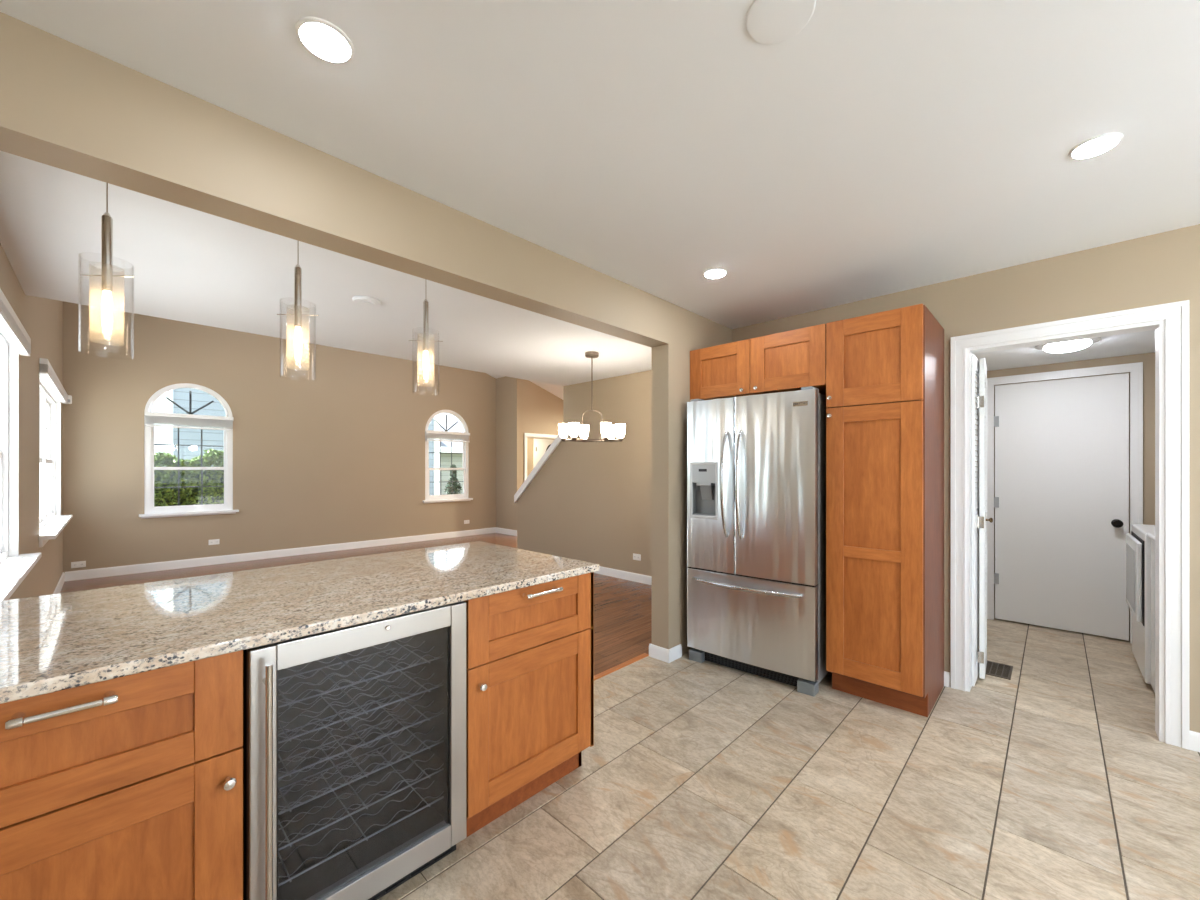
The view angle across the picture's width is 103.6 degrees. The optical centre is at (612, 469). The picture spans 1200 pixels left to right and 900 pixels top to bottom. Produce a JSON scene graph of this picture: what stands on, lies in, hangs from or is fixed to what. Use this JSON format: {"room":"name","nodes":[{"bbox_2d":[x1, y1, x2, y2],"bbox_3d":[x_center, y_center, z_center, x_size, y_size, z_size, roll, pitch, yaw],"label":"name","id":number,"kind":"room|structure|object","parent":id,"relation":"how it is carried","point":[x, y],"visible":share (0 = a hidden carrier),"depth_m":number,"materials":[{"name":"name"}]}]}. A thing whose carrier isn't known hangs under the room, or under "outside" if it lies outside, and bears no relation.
{"room":"kitchen","nodes":[
{"label":"kitchen","id":0,"kind":"room"},
{"bbox_2d":[0,243,62,599],"bbox_3d":[-2.562,-1.346,1.800,12.600,5.300,0.140,0,0,43],"label":"wall","id":1,"kind":"structure","parent":0,"point":[41,318],"depth_m":3.41,"materials":[{"name":"beige paint"}]},
{"bbox_2d":[0,330,41,600],"bbox_3d":[-2.913,-0.078,2.194,1.870,1.354,0.215,0,0,43],"label":"window","id":2,"kind":"structure","parent":1,"relation":"in","point":[14,567],"depth_m":2.76,"materials":[{"name":"white wood"}]},
{"bbox_2d":[0,288,30,355],"bbox_3d":[-2.873,-0.740,2.221,1.830,0.112,0.044,0,0,43],"label":"window blind","id":3,"kind":"object","parent":2,"relation":"attached to","point":[11,326],"visible":1,"depth_m":2.39,"materials":[{"name":"white fabric"}]},
{"bbox_2d":[38,372,71,546],"bbox_3d":[-5.290,-0.078,4.424,2.450,1.354,0.215,0,0,43],"label":"window","id":4,"kind":"structure","parent":1,"relation":"in","point":[49,403],"depth_m":4.91,"materials":[{"name":"white wood"}]},
{"bbox_2d":[46,404,49,511],"bbox_3d":[-5.748,-0.121,4.787,1.025,1.130,0.006,0,0,43],"label":"grille","id":5,"kind":"object","parent":4,"relation":"attached to","point":[47,405],"depth_m":5.11,"materials":[{"name":"white plastic"}]},
{"bbox_2d":[39,358,67,403],"bbox_3d":[-5.305,-0.800,4.503,2.540,0.112,0.044,0,0,43],"label":"window blind","id":6,"kind":"object","parent":4,"relation":"attached to","point":[48,373],"visible":1,"depth_m":4.08,"materials":[{"name":"white fabric"}]},
{"bbox_2d":[53,572,64,593],"bbox_3d":[-4.231,1.249,3.471,5.920,0.110,0.014,0,0,43],"label":"baseboard","id":7,"kind":"structure","parent":1,"relation":"attached to","point":[59,586],"depth_m":5.03,"materials":[{"name":"white wood"}]},
{"bbox_2d":[63,301,495,572],"bbox_3d":[-4.495,-1.346,7.617,0.140,5.300,5.979,0,0,43],"label":"wall","id":8,"kind":"structure","parent":0,"point":[330,449],"depth_m":6.88,"materials":[{"name":"beige paint"}]},
{"bbox_2d":[67,395,71,403],"bbox_3d":[-6.348,-0.816,5.500,0.054,0.100,0.066,0,0,43],"label":"sensor","id":9,"kind":"object","parent":8,"relation":"attached to","point":[69,396],"visible":0.44,"depth_m":5.50,"materials":[{"name":"white plastic"}]},
{"bbox_2d":[71,561,85,567],"bbox_3d":[-6.308,1.124,5.577,0.008,0.072,0.116,0,0,43],"label":"wall outlet","id":10,"kind":"object","parent":8,"relation":"attached to","point":[79,564],"visible":1,"depth_m":5.58,"materials":[{"name":"white plastic"}]},
{"bbox_2d":[139,383,238,518],"bbox_3d":[-5.644,-0.266,6.324,0.156,1.770,0.995,0,0,43],"label":"window","id":11,"kind":"structure","parent":8,"relation":"in","point":[150,511],"depth_m":6.28,"materials":[{"name":"white wood"}]},
{"bbox_2d":[144,412,233,430],"bbox_3d":[-5.614,-0.638,6.290,0.056,0.185,0.885,0,0,43],"label":"window blind","id":12,"kind":"object","parent":11,"relation":"attached to","point":[150,415],"visible":1,"depth_m":6.25,"materials":[{"name":"white fabric"}]},
{"bbox_2d":[154,391,223,505],"bbox_3d":[-5.672,-0.288,6.344,0.034,1.534,0.701,0,0,43],"label":"grille","id":13,"kind":"object","parent":11,"relation":"attached to","point":[157,394],"depth_m":6.34,"materials":[{"name":"grey"}]},
{"bbox_2d":[209,539,219,544],"bbox_3d":[-5.464,0.996,6.476,0.008,0.072,0.116,0,0,43],"label":"wall outlet","id":14,"kind":"object","parent":8,"relation":"attached to","point":[214,541],"visible":1,"depth_m":6.48,"materials":[{"name":"white plastic"}]},
{"bbox_2d":[65,527,495,580],"bbox_3d":[-4.386,1.249,7.620,0.014,0.110,5.825,0,0,43],"label":"baseboard","id":15,"kind":"structure","parent":8,"relation":"attached to","point":[177,564],"depth_m":6.77,"materials":[{"name":"white wood"}]},
{"bbox_2d":[423,410,472,502],"bbox_3d":[-3.139,-0.260,8.993,0.156,1.758,0.995,0,0,43],"label":"window","id":16,"kind":"structure","parent":8,"relation":"in","point":[452,497],"depth_m":9.02,"materials":[{"name":"white wood"}]},
{"bbox_2d":[429,415,463,494],"bbox_3d":[-3.167,-0.282,9.013,0.034,1.522,0.701,0,0,43],"label":"grille","id":17,"kind":"object","parent":16,"relation":"attached to","point":[459,417],"depth_m":9.07,"materials":[{"name":"grey"}]},
{"bbox_2d":[425,430,469,442],"bbox_3d":[-3.110,-0.624,8.959,0.056,0.185,0.885,0,0,43],"label":"window blind","id":18,"kind":"object","parent":16,"relation":"attached to","point":[434,434],"visible":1,"depth_m":8.90,"materials":[{"name":"white fabric"}]},
{"bbox_2d":[60,533,651,675],"bbox_3d":[-1.269,1.334,7.039,7.315,0.060,9.471,0,0,43],"label":"floor","id":19,"kind":"structure","parent":0,"point":[622,607],"depth_m":5.21,"materials":[{"name":"laminate"}]},
{"bbox_2d":[594,653,648,680],"bbox_3d":[-0.164,1.300,2.890,0.048,0.007,1.190,0,0,43],"label":"trim","id":20,"kind":"structure","parent":19,"relation":"on","point":[604,673],"depth_m":3.11,"materials":[{"name":"brown wood"}]},
{"bbox_2d":[0,12,731,654],"bbox_3d":[-0.119,0.074,2.768,0.146,2.460,4.617,0,0,43],"label":"wall","id":21,"kind":"structure","parent":0,"point":[66,105],"depth_m":1.70,"materials":[{"name":"beige paint"}]},
{"bbox_2d":[649,644,669,662],"bbox_3d":[0.324,1.262,3.241,0.174,0.085,0.014,0,0,43],"label":"baseboard","id":22,"kind":"structure","parent":21,"relation":"attached to","point":[660,653],"depth_m":3.23,"materials":[{"name":"white wood"}]},
{"bbox_2d":[669,644,681,661],"bbox_3d":[0.435,1.262,3.241,0.014,0.085,0.138,0,0,43],"label":"baseboard","id":23,"kind":"structure","parent":21,"relation":"attached to","point":[675,652],"depth_m":3.24,"materials":[{"name":"white wood"}]},
{"bbox_2d":[496,376,521,529],"bbox_3d":[-2.142,-0.496,9.591,0.870,3.600,0.120,0,0,43],"label":"wall","id":24,"kind":"structure","parent":0,"point":[508,389],"depth_m":9.45,"materials":[{"name":"beige paint"}]},
{"bbox_2d":[496,527,516,535],"bbox_3d":[-2.127,1.249,9.485,0.730,0.110,0.014,0,0,43],"label":"baseboard","id":25,"kind":"structure","parent":24,"relation":"attached to","point":[498,530],"depth_m":9.47,"materials":[{"name":"white wood"}]},
{"bbox_2d":[487,373,562,399],"bbox_3d":[-2.365,-2.336,8.033,5.000,3.205,9.521,0,0,43],"label":"vault","id":26,"kind":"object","parent":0,"point":[557,390],"depth_m":9.60,"materials":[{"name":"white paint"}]},
{"bbox_2d":[527,437,554,476],"bbox_3d":[-1.861,0.054,11.666,0.120,2.500,3.532,0,0,43],"label":"wall","id":27,"kind":"structure","parent":0,"point":[529,440],"depth_m":11.45,"materials":[{"name":"beige paint"}]},
{"bbox_2d":[533,438,553,468],"bbox_3d":[-1.548,0.274,11.874,0.052,2.060,1.040,0,0,43],"label":"door","id":28,"kind":"structure","parent":27,"relation":"in","point":[540,446],"depth_m":11.62,"materials":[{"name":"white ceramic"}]},
{"bbox_2d":[522,379,562,483],"bbox_3d":[-0.660,-0.346,10.622,0.120,3.300,3.412,0,0,43],"label":"wall","id":29,"kind":"structure","parent":0,"point":[542,411],"depth_m":9.64,"materials":[{"name":"beige paint"}]},
{"bbox_2d":[524,433,557,480],"bbox_3d":[-1.428,0.288,9.788,0.142,2.032,1.044,0,0,43],"label":"door frame","id":30,"kind":"structure","parent":29,"relation":"attached to","point":[529,435],"depth_m":9.40,"materials":[{"name":"white wood"}]},
{"bbox_2d":[517,370,651,575],"bbox_3d":[0.032,0.039,5.806,3.900,2.530,0.120,0,0,43],"label":"wall","id":31,"kind":"structure","parent":0,"point":[591,502],"depth_m":5.91,"materials":[{"name":"beige paint"}]},
{"bbox_2d":[514,434,561,502],"bbox_3d":[-1.016,-0.013,6.790,1.085,1.035,0.180,0,0,43],"label":"cap","id":32,"kind":"object","parent":31,"relation":"attached to","point":[556,442],"visible":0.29,"depth_m":6.71,"materials":[{"name":"white wood"}]},
{"bbox_2d":[594,566,651,584],"bbox_3d":[-0.039,1.256,5.782,3.830,0.095,0.014,0,0,43],"label":"baseboard","id":33,"kind":"structure","parent":31,"relation":"attached to","point":[635,577],"depth_m":5.59,"materials":[{"name":"white wood"}]},
{"bbox_2d":[633,553,640,560],"bbox_3d":[0.287,1.017,5.479,0.116,0.072,0.008,0,0,43],"label":"wall outlet","id":34,"kind":"object","parent":31,"relation":"attached to","point":[635,556],"visible":1,"depth_m":5.47,"materials":[{"name":"white plastic"}]},
{"bbox_2d":[0,0,1199,385],"bbox_3d":[0.765,-1.191,1.905,8.191,0.130,4.867,0,0,43],"label":"ceiling","id":35,"kind":"structure","parent":0,"point":[880,147],"depth_m":1.68,"materials":[{"name":"white paint"}]},
{"bbox_2d":[80,183,134,332],"bbox_3d":[-1.637,-0.749,1.529,0.123,0.755,0.123,0,0,43],"label":"pendant light","id":36,"kind":"object","parent":35,"relation":"hanging from","point":[106,275],"visible":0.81,"depth_m":1.52,"materials":[{"name":"grey metal"}]},
{"bbox_2d":[277,241,318,376],"bbox_3d":[-1.275,-0.749,1.915,0.123,0.755,0.123,0,0,43],"label":"pendant light","id":37,"kind":"object","parent":35,"relation":"hanging from","point":[297,314],"visible":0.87,"depth_m":1.91,"materials":[{"name":"white"}]},
{"bbox_2d":[295,16,353,63],"bbox_3d":[-0.759,-1.130,1.250,0.134,0.012,0.134,0,0,43],"label":"recessed light","id":38,"kind":"object","parent":35,"relation":"in","point":[320,37],"visible":1,"depth_m":1.24,"materials":[{"name":"white plastic"}]},
{"bbox_2d":[352,296,380,306],"bbox_3d":[-1.632,-1.113,3.142,0.170,0.027,0.170,0,0,43],"label":"smoke detector","id":39,"kind":"object","parent":35,"relation":"attached to","point":[366,301],"visible":1,"depth_m":3.11,"materials":[{"name":"white paint"}]},
{"bbox_2d":[409,299,442,395],"bbox_3d":[-0.909,-0.749,2.304,0.123,0.755,0.123,0,0,43],"label":"pendant light","id":40,"kind":"object","parent":35,"relation":"hanging from","point":[425,303],"visible":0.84,"depth_m":2.29,"materials":[{"name":"white"}]},
{"bbox_2d":[558,351,625,441],"bbox_3d":[-0.193,-0.697,4.558,0.645,0.858,0.342,0,0,2],"label":"chandelier","id":41,"kind":"object","parent":35,"relation":"hanging from","point":[608,430],"visible":1,"depth_m":4.53,"materials":[{"name":"white glass"}]},
{"bbox_2d":[703,268,726,277],"bbox_3d":[0.595,-1.130,2.727,0.134,0.012,0.134,0,0,43],"label":"recessed light","id":42,"kind":"object","parent":35,"relation":"in","point":[714,272],"visible":1,"depth_m":2.71,"materials":[{"name":"white plastic"}]},
{"bbox_2d":[746,0,815,43],"bbox_3d":[0.418,-1.133,1.176,0.164,0.006,0.164,0,0,43],"label":"cover plate","id":43,"kind":"object","parent":35,"relation":"attached to","point":[767,21],"visible":1,"depth_m":1.18,"materials":[{"name":"white paint"}]},
{"bbox_2d":[1068,132,1122,159],"bbox_3d":[1.696,-1.130,1.656,0.134,0.012,0.134,0,0,43],"label":"recessed light","id":44,"kind":"object","parent":35,"relation":"in","point":[1099,144],"visible":1,"depth_m":1.64,"materials":[{"name":"white plastic"}]},
{"bbox_2d":[378,618,1199,899],"bbox_3d":[2.129,1.334,1.381,5.385,0.060,5.871,0,0,43],"label":"floor","id":45,"kind":"structure","parent":0,"point":[706,780],"depth_m":1.86,"materials":[{"name":"tile"}]},
{"bbox_2d":[0,650,242,899],"bbox_3d":[-1.318,0.872,1.140,0.658,0.864,0.593,0,0,43],"label":"base cabinet","id":46,"kind":"object","parent":45,"relation":"on","point":[130,787],"visible":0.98,"depth_m":1.02,"materials":[{"name":"brown wood"}]},
{"bbox_2d":[0,541,598,703],"bbox_3d":[-1.027,0.424,1.707,0.966,0.030,1.821,0,0,43],"label":"countertop","id":47,"kind":"structure","parent":46,"relation":"on","point":[51,643],"depth_m":1.42,"materials":[{"name":"beige stone"}]},
{"bbox_2d":[242,601,466,899],"bbox_3d":[-0.886,0.876,1.560,0.632,0.856,0.590,0,0,43],"label":"wine cooler","id":48,"kind":"object","parent":45,"relation":"on","point":[354,746],"visible":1,"depth_m":1.57,"materials":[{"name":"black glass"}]},
{"bbox_2d":[278,635,443,707],"bbox_3d":[-0.901,0.630,1.574,0.458,0.025,0.526,0,0,43],"label":"wire shelf","id":49,"kind":"object","parent":48,"relation":"attached to","point":[436,646],"depth_m":1.55,"materials":[{"name":"black metal"}]},
{"bbox_2d":[278,648,443,743],"bbox_3d":[-0.901,0.725,1.574,0.458,0.025,0.526,0,0,43],"label":"wire shelf","id":50,"kind":"object","parent":48,"relation":"attached to","point":[431,670],"depth_m":1.63,"materials":[{"name":"black"}]},
{"bbox_2d":[278,672,443,779],"bbox_3d":[-0.901,0.820,1.574,0.458,0.025,0.526,0,0,43],"label":"wire shelf","id":51,"kind":"object","parent":48,"relation":"attached to","point":[434,698],"depth_m":1.60,"materials":[{"name":"black"}]},
{"bbox_2d":[278,694,443,814],"bbox_3d":[-0.901,0.915,1.574,0.458,0.025,0.526,0,0,43],"label":"wire shelf","id":52,"kind":"object","parent":48,"relation":"attached to","point":[437,727],"depth_m":1.63,"materials":[{"name":"black"}]},
{"bbox_2d":[278,718,443,850],"bbox_3d":[-0.901,1.010,1.574,0.458,0.025,0.526,0,0,43],"label":"wire shelf","id":53,"kind":"object","parent":48,"relation":"attached to","point":[435,752],"depth_m":1.61,"materials":[{"name":"black"}]},
{"bbox_2d":[278,741,443,886],"bbox_3d":[-0.901,1.105,1.574,0.458,0.025,0.526,0,0,43],"label":"wire shelf","id":54,"kind":"object","parent":48,"relation":"attached to","point":[435,779],"depth_m":1.61,"materials":[{"name":"black"}]},
{"bbox_2d":[368,844,455,899],"bbox_3d":[-0.730,1.276,1.412,0.016,0.056,0.568,0,0,43],"label":"grille","id":55,"kind":"object","parent":48,"relation":"attached to","point":[453,848],"depth_m":1.50,"materials":[{"name":"silver metal"}]},
{"bbox_2d":[464,572,593,837],"bbox_3d":[-0.493,0.872,2.019,0.658,0.864,0.601,0,0,43],"label":"base cabinet","id":56,"kind":"object","parent":45,"relation":"on","point":[530,649],"visible":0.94,"depth_m":1.80,"materials":[{"name":"brown wood"}]},
{"bbox_2d":[687,386,827,696],"bbox_3d":[1.013,0.412,3.171,0.840,1.783,0.727,0,0,40],"label":"refrigerator","id":57,"kind":"object","parent":45,"relation":"on","point":[756,464],"visible":1,"depth_m":2.89,"materials":[{"name":"grey metal"}]},
{"bbox_2d":[826,304,943,716],"bbox_3d":[1.612,0.228,2.780,0.480,2.152,0.642,0,0,43],"label":"pantry cabinet","id":58,"kind":"object","parent":45,"relation":"on","point":[885,369],"visible":1,"depth_m":2.57,"materials":[{"name":"brown wood"}]},
{"bbox_2d":[986,661,1012,679],"bbox_3d":[2.507,1.302,3.071,0.146,0.004,0.270,0,0,43],"label":"floor vent","id":59,"kind":"object","parent":45,"relation":"in","point":[996,669],"visible":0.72,"depth_m":3.06,"materials":[{"name":"brown"}]},
{"bbox_2d":[1126,524,1154,683],"bbox_3d":[3.648,0.769,2.827,0.733,1.070,0.685,0,0,43],"label":"dryer","id":60,"kind":"object","parent":45,"relation":"on","point":[1138,544],"visible":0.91,"depth_m":2.86,"materials":[{"name":"white metal"}]},
{"bbox_2d":[1147,532,1154,691],"bbox_3d":[3.216,0.764,2.326,0.717,1.080,0.595,0,0,43],"label":"washing machine","id":61,"kind":"object","parent":45,"relation":"on","point":[1151,535],"visible":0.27,"depth_m":2.70,"materials":[{"name":"white metal"}]},
{"bbox_2d":[732,224,1199,732],"bbox_3d":[2.871,0.054,2.123,5.118,2.500,0.120,0,0,43],"label":"wall","id":62,"kind":"structure","parent":0,"point":[1164,267],"depth_m":2.49,"materials":[{"name":"beige paint"}]},
{"bbox_2d":[690,324,825,399],"bbox_3d":[1.094,-0.670,3.266,0.934,0.355,0.642,0,0,43],"label":"upper cabinet","id":63,"kind":"object","parent":62,"relation":"attached to","point":[792,360],"visible":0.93,"depth_m":3.01,"materials":[{"name":"brown wood"}]},
{"bbox_2d":[944,671,949,686],"bbox_3d":[2.010,1.262,2.839,0.036,0.085,0.014,0,0,43],"label":"baseboard","id":64,"kind":"structure","parent":62,"relation":"attached to","point":[946,674],"depth_m":2.83,"materials":[{"name":"white wood"}]},
{"bbox_2d":[951,300,1189,749],"bbox_3d":[2.405,0.258,2.561,0.911,2.093,0.154,0,0,43],"label":"doorway","id":65,"kind":"structure","parent":62,"relation":"in","point":[1170,322],"depth_m":2.28,"materials":[{"name":"white wood"}]},
{"bbox_2d":[971,355,992,685],"bbox_3d":[2.331,0.301,2.955,0.078,1.965,0.500,0,0,43],"label":"bifold door","id":66,"kind":"structure","parent":65,"relation":"attached to","point":[979,519],"depth_m":2.89,"materials":[{"name":"white wood"}]},
{"bbox_2d":[1190,731,1199,751],"bbox_3d":[3.690,1.262,1.263,2.748,0.085,0.014,0,0,43],"label":"baseboard","id":67,"kind":"structure","parent":62,"relation":"attached to","point":[1194,736],"depth_m":2.19,"materials":[{"name":"white wood"}]},
{"bbox_2d":[973,330,1154,370],"bbox_3d":[3.319,-0.921,3.004,1.970,0.120,1.917,0,0,43],"label":"ceiling","id":68,"kind":"structure","parent":0,"point":[1137,342],"depth_m":3.50,"materials":[{"name":"white paint"}]},
{"bbox_2d":[1035,337,1100,352],"bbox_3d":[3.068,-0.831,3.182,0.320,0.060,0.320,0,0,43],"label":"flush light","id":69,"kind":"object","parent":68,"relation":"attached to","point":[1069,346],"visible":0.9,"depth_m":3.13,"materials":[{"name":"white glass"}]},
{"bbox_2d":[1044,340,1091,352],"bbox_3d":[3.068,-0.820,3.182,0.236,0.038,0.236,0,0,43],"label":"diffuser","id":70,"kind":"object","parent":69,"relation":"attached to","point":[1069,346],"depth_m":3.13,"materials":[{"name":"white glass"}]},
{"bbox_2d":[987,352,1154,641],"bbox_3d":[3.890,0.204,3.634,1.700,2.200,0.120,0,0,43],"label":"wall","id":71,"kind":"structure","parent":0,"point":[1148,359],"depth_m":3.50,"materials":[{"name":"beige paint"}]},
{"bbox_2d":[987,362,1142,643],"bbox_3d":[3.600,0.254,3.816,0.923,2.100,0.102,0,0,43],"label":"door","id":72,"kind":"structure","parent":71,"relation":"in","point":[1060,502],"depth_m":3.80,"materials":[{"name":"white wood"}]},
{"label":"outside","id":73,"kind":"structure","parent":0,"visible":0},
{"bbox_3d":[-7.741,1.729,20.978,160.000,0.150,140.000,0,0,43],"label":"ground","id":74,"kind":"structure","parent":73,"visible":0},
{"bbox_2d":[154,448,223,506],"bbox_3d":[-7.196,0.617,7.845,0.954,2.135,4.872,0,0,43],"label":"hedge","id":75,"kind":"object","parent":74,"relation":"on","point":[162,478],"visible":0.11,"depth_m":7.72,"materials":[{"name":"green plant"}]},
{"bbox_2d":[153,388,438,494],"bbox_3d":[-10.868,-2.081,16.185,7.200,7.530,7.330,0,0,43],"label":"neighbor house","id":76,"kind":"structure","parent":74,"relation":"on","point":[180,396],"depth_m":12.17,"materials":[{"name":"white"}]},
{"bbox_2d":[439,413,463,494],"bbox_3d":[-7.434,-0.716,22.781,5.980,4.800,6.950,0,0,43],"label":"garage","id":77,"kind":"structure","parent":74,"relation":"on","point":[457,447],"depth_m":19.98,"materials":[{"name":"beige"}]},
{"bbox_2d":[444,464,461,494],"bbox_3d":[-4.411,0.764,13.111,0.989,1.841,0.854,0,0,43],"label":"shrub","id":78,"kind":"object","parent":74,"relation":"on","point":[456,487],"visible":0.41,"depth_m":13.07,"materials":[{"name":"green plant"}]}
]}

